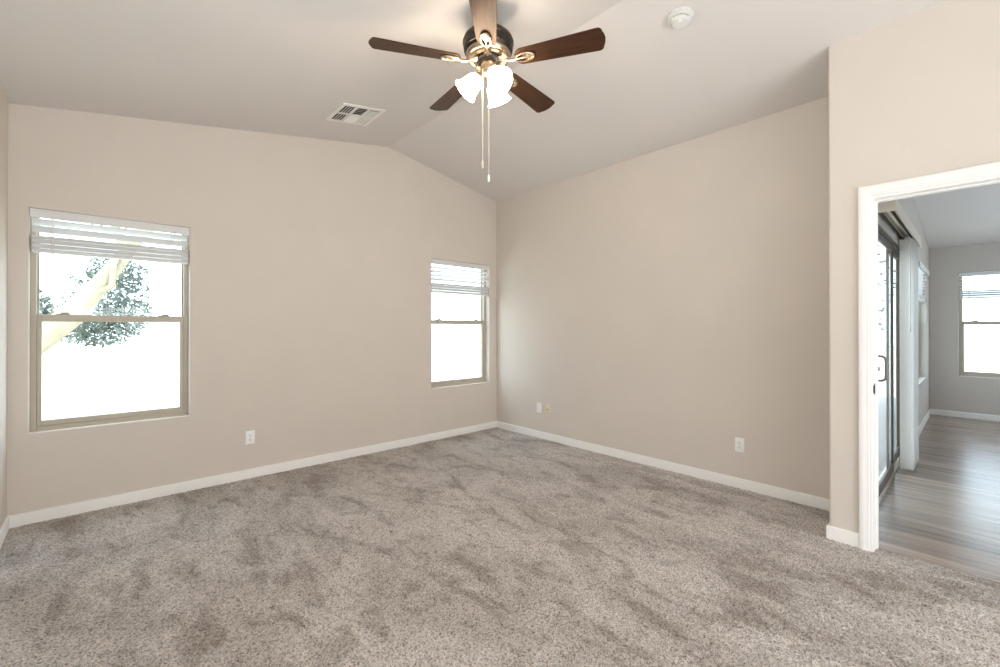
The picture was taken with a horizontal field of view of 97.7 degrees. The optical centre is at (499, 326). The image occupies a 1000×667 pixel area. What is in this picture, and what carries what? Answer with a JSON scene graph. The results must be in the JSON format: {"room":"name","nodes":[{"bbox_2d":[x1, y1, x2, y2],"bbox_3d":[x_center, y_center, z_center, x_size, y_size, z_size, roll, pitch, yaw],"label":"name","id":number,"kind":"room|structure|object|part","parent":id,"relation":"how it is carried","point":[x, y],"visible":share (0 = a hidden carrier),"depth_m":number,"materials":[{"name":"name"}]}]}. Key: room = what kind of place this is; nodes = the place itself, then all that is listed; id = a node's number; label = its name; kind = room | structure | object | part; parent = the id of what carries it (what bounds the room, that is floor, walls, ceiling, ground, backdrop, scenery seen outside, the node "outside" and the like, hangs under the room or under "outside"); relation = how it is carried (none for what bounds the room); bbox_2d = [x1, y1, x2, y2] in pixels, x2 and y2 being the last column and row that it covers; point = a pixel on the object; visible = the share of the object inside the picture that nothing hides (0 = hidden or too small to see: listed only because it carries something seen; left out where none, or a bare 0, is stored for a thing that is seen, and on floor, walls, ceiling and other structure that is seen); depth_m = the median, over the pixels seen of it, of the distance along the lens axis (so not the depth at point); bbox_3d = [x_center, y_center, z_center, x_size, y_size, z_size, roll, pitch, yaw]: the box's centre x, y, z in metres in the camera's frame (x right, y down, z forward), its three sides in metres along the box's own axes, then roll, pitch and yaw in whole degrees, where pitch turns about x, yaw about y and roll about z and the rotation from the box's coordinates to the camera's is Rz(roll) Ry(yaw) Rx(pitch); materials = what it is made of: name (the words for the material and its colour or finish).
{"room":"empty bedroom","nodes":[
{"label":"empty bedroom","id":0,"kind":"room"},
{"bbox_2d":[0,84,7,528],"bbox_3d":[-0.999,-0.078,0.332,0.150,2.838,6.538,0,0,-42],"label":"wall","id":1,"kind":"structure","parent":0,"point":[3,101],"depth_m":2.68,"materials":[{"name":"beige paint"}]},
{"bbox_2d":[0,516,8,546],"bbox_3d":[-0.986,1.258,0.433,0.012,0.106,6.376,0,0,-42],"label":"baseboard","id":2,"kind":"structure","parent":1,"relation":"attached to","point":[4,529],"depth_m":2.65,"materials":[{"name":"white paint"}]},
{"bbox_2d":[7,103,496,515],"bbox_3d":[-1.648,-0.305,4.271,4.510,3.316,0.150,0,0,-42],"label":"wall","id":3,"kind":"structure","parent":0,"point":[309,270],"depth_m":3.78,"materials":[{"name":"beige paint"}]},
{"bbox_2d":[30,217,188,431],"bbox_3d":[-2.829,-0.038,3.219,0.865,1.480,0.077,0,0,-42],"label":"window","id":4,"kind":"structure","parent":3,"relation":"in","point":[36,319],"depth_m":3.08,"materials":[{"name":"beige plastic"}]},
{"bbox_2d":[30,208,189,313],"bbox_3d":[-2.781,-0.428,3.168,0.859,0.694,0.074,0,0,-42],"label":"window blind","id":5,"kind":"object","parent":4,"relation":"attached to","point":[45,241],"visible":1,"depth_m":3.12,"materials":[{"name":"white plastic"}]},
{"bbox_3d":[-2.786,-0.501,3.175,0.845,0.018,0.052,0,0,-42],"label":"rail","id":6,"kind":"part","parent":5,"relation":"part of","materials":[{"name":"white plastic"}]},
{"bbox_3d":[-2.824,0.296,3.213,0.805,0.752,0.028,0,0,-42],"label":"sash","id":7,"kind":"part","parent":4,"relation":"part of","materials":[{"name":"clear glass"}]},
{"bbox_2d":[246,430,254,444],"bbox_3d":[-2.128,0.948,3.721,0.070,0.114,0.009,0,0,-42],"label":"wall outlet","id":8,"kind":"object","parent":3,"relation":"attached to","point":[250,435],"visible":1,"depth_m":3.72,"materials":[{"name":"white plastic"}]},
{"bbox_2d":[9,421,496,528],"bbox_3d":[-1.593,1.270,4.207,4.210,0.106,0.012,0,0,-42],"label":"baseboard","id":9,"kind":"structure","parent":3,"relation":"attached to","point":[41,515],"depth_m":3.54,"materials":[{"name":"white paint"}]},
{"bbox_2d":[431,270,485,387],"bbox_3d":[-0.522,-0.031,5.330,0.873,1.480,0.077,0,0,-42],"label":"window","id":10,"kind":"structure","parent":3,"relation":"in","point":[482,322],"depth_m":5.55,"materials":[{"name":"beige plastic"}]},
{"bbox_3d":[-0.517,0.303,5.324,0.813,0.752,0.028,0,0,-42],"label":"sash","id":11,"kind":"part","parent":10,"relation":"part of","materials":[{"name":"glass"}]},
{"bbox_2d":[431,259,488,323],"bbox_3d":[-0.474,-0.397,5.279,0.867,0.744,0.074,0,0,-42],"label":"window blind","id":12,"kind":"object","parent":10,"relation":"attached to","point":[480,291],"visible":0.94,"depth_m":5.25,"materials":[{"name":"white plastic"}]},
{"bbox_3d":[-0.480,-0.397,5.285,0.853,0.018,0.052,0,0,-42],"label":"rail","id":13,"kind":"part","parent":12,"relation":"part of","materials":[{"name":"white plastic"}]},
{"bbox_2d":[0,0,946,201],"bbox_3d":[0.559,-1.718,1.864,4.410,0.606,6.588,0,0,-42],"label":"ceiling","id":14,"kind":"structure","parent":0,"point":[282,67],"depth_m":2.84,"materials":[{"name":"paint"}]},
{"bbox_2d":[325,103,385,125],"bbox_3d":[-1.217,-1.774,3.669,0.367,0.072,0.372,0,0,-42],"label":"ceiling vent","id":15,"kind":"object","parent":14,"relation":"in","point":[348,113],"visible":1,"depth_m":3.65,"materials":[{"name":"metal"}]},
{"bbox_2d":[368,0,605,181],"bbox_3d":[-0.070,-1.315,2.549,1.256,0.999,1.251,0,0,-42],"label":"ceiling fan","id":16,"kind":"object","parent":14,"relation":"hanging from","point":[488,45],"visible":1,"depth_m":2.43,"materials":[{"name":"dark walnut wood"},{"name":"polished brass"},{"name":"frosted glass"}]},
{"bbox_3d":[-0.461,-1.514,2.396,0.500,0.006,0.146,0,12,-16],"label":"blade","id":17,"kind":"part","parent":16,"relation":"part of","materials":[{"name":"brown wood"}]},
{"bbox_3d":[-0.300,-1.512,2.850,0.146,0.006,0.500,-14,8,-34],"label":"blade","id":18,"kind":"part","parent":16,"relation":"part of","materials":[{"name":"brown wood"}]},
{"bbox_3d":[-0.163,-1.391,2.510,0.146,0.114,0.146,43,-1,-1],"label":"lamp shade","id":19,"kind":"part","parent":16,"relation":"part of","materials":[{"name":"white glass"}]},
{"bbox_3d":[-0.098,-1.200,2.472,0.007,0.530,0.010,0,0,25],"label":"pull chain","id":20,"kind":"part","parent":16,"relation":"part of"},
{"bbox_3d":[-0.079,-1.514,2.103,0.146,0.006,0.500,12,0,2],"label":"blade","id":21,"kind":"part","parent":16,"relation":"part of","materials":[{"name":"brown wood"}]},
{"bbox_3d":[-0.064,-1.162,2.473,0.007,0.607,0.009,0,0,-20],"label":"pull chain","id":22,"kind":"part","parent":16,"relation":"part of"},
{"bbox_3d":[-0.020,-1.394,2.434,0.056,0.090,0.056,0,-43,-32],"label":"bulb","id":23,"kind":"part","parent":16,"relation":"part of","materials":[{"name":"white glass"}]},
{"bbox_3d":[-0.023,-1.390,2.596,0.146,0.114,0.146,0,43,28],"label":"lamp shade","id":24,"kind":"part","parent":16,"relation":"part of","materials":[{"name":"white glass"}]},
{"bbox_3d":[-0.018,-1.391,2.431,0.146,0.114,0.146,0,-43,-32],"label":"lamp shade","id":25,"kind":"part","parent":16,"relation":"part of","materials":[{"name":"white glass"}]},
{"bbox_3d":[0.182,-1.512,2.838,0.146,0.006,0.500,-15,-9,37],"label":"blade","id":26,"kind":"part","parent":16,"relation":"part of","materials":[{"name":"brown wood"}]},
{"bbox_3d":[0.319,-1.514,2.376,0.500,0.006,0.146,0,-12,20],"label":"blade","id":27,"kind":"part","parent":16,"relation":"part of","materials":[{"name":"brown wood"}]},
{"bbox_2d":[667,6,693,29],"bbox_3d":[1.075,-1.824,2.599,0.149,0.063,0.147,0,0,40],"label":"smoke detector","id":28,"kind":"object","parent":14,"relation":"attached to","point":[679,18],"visible":1,"depth_m":2.57,"materials":[{"name":"plastic"}]},
{"bbox_2d":[0,414,999,666],"bbox_3d":[3.201,1.311,2.926,9.580,0.055,8.400,0,0,-42],"label":"floor","id":29,"kind":"structure","parent":0,"point":[492,547],"depth_m":2.30,"materials":[{"name":"carpet"}]},
{"bbox_2d":[497,96,828,498],"bbox_3d":[1.265,-0.160,4.316,0.150,3.026,3.717,0,0,-42],"label":"wall","id":30,"kind":"structure","parent":0,"point":[671,304],"depth_m":3.79,"materials":[{"name":"beige paint"}]},
{"bbox_2d":[537,403,540,412],"bbox_3d":[0.454,0.949,5.083,0.009,0.114,0.070,0,0,-42],"label":"wall outlet","id":31,"kind":"object","parent":30,"relation":"attached to","point":[538,404],"visible":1,"depth_m":5.07,"materials":[{"name":"white plastic"}]},
{"bbox_2d":[545,404,549,414],"bbox_3d":[0.540,0.950,4.983,0.017,0.114,0.070,0,0,-42],"label":"jack plate","id":32,"kind":"object","parent":30,"relation":"attached to","point":[547,407],"visible":1,"depth_m":4.98,"materials":[{"name":"beige plastic"}]},
{"bbox_2d":[496,421,829,510],"bbox_3d":[1.173,1.270,4.293,0.012,0.106,3.595,0,0,-42],"label":"baseboard","id":33,"kind":"structure","parent":30,"relation":"attached to","point":[784,494],"depth_m":3.79,"materials":[{"name":"white paint"}]},
{"bbox_2d":[735,437,743,452],"bbox_3d":[1.914,0.949,3.488,0.009,0.114,0.070,0,0,-42],"label":"wall outlet","id":34,"kind":"object","parent":30,"relation":"attached to","point":[739,442],"visible":1,"depth_m":3.48,"materials":[{"name":"white plastic"}]},
{"bbox_2d":[878,197,912,245],"bbox_3d":[3.368,-0.285,3.781,3.326,3.274,0.070,0,0,-42],"label":"wall","id":35,"kind":"structure","parent":0,"point":[906,204],"depth_m":3.86,"materials":[{"name":"beige paint"}]},
{"bbox_2d":[878,226,899,502],"bbox_3d":[3.368,0.276,3.747,1.830,2.039,0.114,0,0,-42],"label":"door","id":36,"kind":"structure","parent":35,"relation":"in","point":[890,456],"depth_m":3.74,"materials":[{"name":"brown metal"}]},
{"bbox_3d":[2.755,0.305,3.154,0.032,0.230,0.068,0,0,-42],"label":"handle","id":37,"kind":"part","parent":36,"relation":"part of","materials":[{"name":"metal"}]},
{"bbox_3d":[3.081,0.281,3.503,1.012,1.975,0.018,0,0,-42],"label":"sliding panel","id":38,"kind":"part","parent":36,"relation":"part of","materials":[{"name":"clear glass"}]},
{"bbox_3d":[3.081,0.273,3.503,0.917,1.855,0.004,0,0,-42],"label":"glass pane","id":39,"kind":"part","parent":36,"relation":"part of","materials":[{"name":"glass"}]},
{"bbox_3d":[3.692,0.275,4.098,0.726,1.855,0.004,0,0,-42],"label":"glass pane","id":40,"kind":"part","parent":36,"relation":"part of","materials":[{"name":"glass"}]},
{"bbox_3d":[3.692,0.283,4.098,0.812,1.975,0.018,0,0,-42],"label":"fixed panel","id":41,"kind":"part","parent":36,"relation":"part of","materials":[{"name":"clear glass"}]},
{"bbox_2d":[878,200,921,469],"bbox_3d":[3.393,0.195,3.679,2.005,2.143,0.111,0,0,-42],"label":"vertical blind","id":42,"kind":"object","parent":35,"relation":"attached to","point":[908,246],"visible":0.94,"depth_m":3.88,"materials":[{"name":"beige plastic"}]},
{"bbox_2d":[828,0,999,532],"bbox_3d":[3.669,-0.257,0.926,0.115,3.200,4.811,0,0,-42],"label":"wall","id":43,"kind":"structure","parent":0,"point":[916,94],"depth_m":2.46,"materials":[{"name":"beige paint"}]},
{"bbox_2d":[826,525,858,547],"bbox_3d":[2.042,1.265,2.605,0.012,0.106,0.154,0,0,-42],"label":"baseboard","id":44,"kind":"structure","parent":43,"relation":"attached to","point":[851,538],"depth_m":2.60,"materials":[{"name":"white paint"}]},
{"bbox_2d":[858,161,999,551],"bbox_3d":[2.471,0.253,2.234,0.153,2.128,0.977,0,0,-42],"label":"trim","id":45,"kind":"structure","parent":43,"relation":"attached to","point":[869,197],"depth_m":2.51,"materials":[{"name":"white paint"}]},
{"bbox_2d":[913,198,929,425],"bbox_3d":[5.501,-0.074,5.787,2.530,2.863,0.150,0,0,-42],"label":"wall","id":46,"kind":"structure","parent":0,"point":[923,252],"depth_m":6.13,"materials":[{"name":"beige paint"}]},
{"bbox_2d":[918,301,920,378],"bbox_3d":[5.382,-0.030,5.706,1.445,1.480,0.077,0,0,-42],"label":"window","id":47,"kind":"structure","parent":46,"relation":"attached to","point":[919,376],"depth_m":6.16,"materials":[{"name":"beige plastic"}]},
{"bbox_3d":[5.386,0.304,5.700,1.385,0.752,0.028,0,0,-42],"label":"sash","id":48,"kind":"part","parent":47,"relation":"part of","materials":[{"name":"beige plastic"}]},
{"bbox_2d":[918,261,929,301],"bbox_3d":[5.437,-0.553,5.648,1.499,0.428,0.096,0,0,-42],"label":"window blind","id":49,"kind":"object","parent":46,"relation":"attached to","point":[922,269],"visible":0.53,"depth_m":5.76,"materials":[{"name":"white plastic"}]},
{"bbox_2d":[919,409,930,434],"bbox_3d":[5.224,1.274,5.419,3.130,0.106,0.012,0,0,-42],"label":"baseboard","id":50,"kind":"structure","parent":46,"relation":"attached to","point":[926,417],"depth_m":5.72,"materials":[{"name":"white paint"}]},
{"bbox_2d":[913,183,999,248],"bbox_3d":[5.875,-1.569,2.860,5.836,0.841,4.880,0,0,-42],"label":"ceiling","id":51,"kind":"structure","parent":0,"point":[969,216],"depth_m":5.28,"materials":[{"name":"paint"}]},
{"bbox_2d":[929,242,999,415],"bbox_3d":[8.010,0.065,4.808,0.150,2.580,4.680,0,0,-42],"label":"wall","id":52,"kind":"structure","parent":0,"point":[949,391],"depth_m":6.31,"materials":[{"name":"beige paint"}]},
{"bbox_2d":[931,409,999,420],"bbox_3d":[7.954,1.272,4.745,0.012,0.106,4.668,0,0,-42],"label":"baseboard","id":53,"kind":"structure","parent":52,"relation":"attached to","point":[933,411],"depth_m":6.20,"materials":[{"name":"white paint"}]},
{"bbox_2d":[959,277,999,377],"bbox_3d":[6.945,-0.029,6.003,0.077,1.480,0.880,0,0,-42],"label":"window","id":54,"kind":"structure","parent":52,"relation":"in","point":[962,323],"depth_m":6.28,"materials":[{"name":"beige plastic"}]},
{"bbox_2d":[959,270,999,311],"bbox_3d":[6.893,-0.479,5.957,0.074,0.574,0.874,0,0,-42],"label":"window blind","id":55,"kind":"object","parent":54,"relation":"attached to","point":[976,293],"visible":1,"depth_m":6.13,"materials":[{"name":"white plastic"}]},
{"bbox_3d":[6.899,-0.403,5.962,0.052,0.018,0.860,0,0,-42],"label":"rail","id":56,"kind":"part","parent":55,"relation":"part of","materials":[{"name":"white plastic"}]},
{"bbox_3d":[6.941,0.305,5.998,0.028,0.752,0.820,0,0,-42],"label":"sash","id":57,"kind":"part","parent":54,"relation":"part of","materials":[{"name":"glass"}]},
{"label":"outside","id":58,"kind":"structure","parent":0,"visible":0},
{"bbox_2d":[42,336,999,480],"bbox_3d":[-4.593,1.515,16.125,75.000,0.130,90.000,0,0,-42],"label":"ground","id":59,"kind":"structure","parent":58,"point":[77,380],"depth_m":14.27,"materials":[{"name":"white"}]},
{"bbox_2d":[40,224,162,354],"bbox_3d":[-6.028,-0.657,6.593,3.438,4.517,1.991,0,0,-42],"label":"tree","id":60,"kind":"object","parent":59,"relation":"on","point":[103,280],"visible":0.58,"depth_m":6.70,"materials":[{"name":"green plant"}]},
{"bbox_2d":[878,396,882,475],"bbox_3d":[3.806,1.381,6.888,7.078,0.100,3.770,0,0,-42],"label":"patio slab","id":61,"kind":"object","parent":59,"relation":"on","point":[880,398],"depth_m":5.85,"materials":[{"name":"concrete"}]},
{"bbox_2d":[878,243,882,332],"bbox_3d":[9.687,-0.708,12.479,2.660,4.515,2.498,0,0,-42],"label":"tree","id":62,"kind":"object","parent":59,"relation":"on","point":[880,261],"visible":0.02,"depth_m":11.79,"materials":[{"name":"green plant"}]}
]}

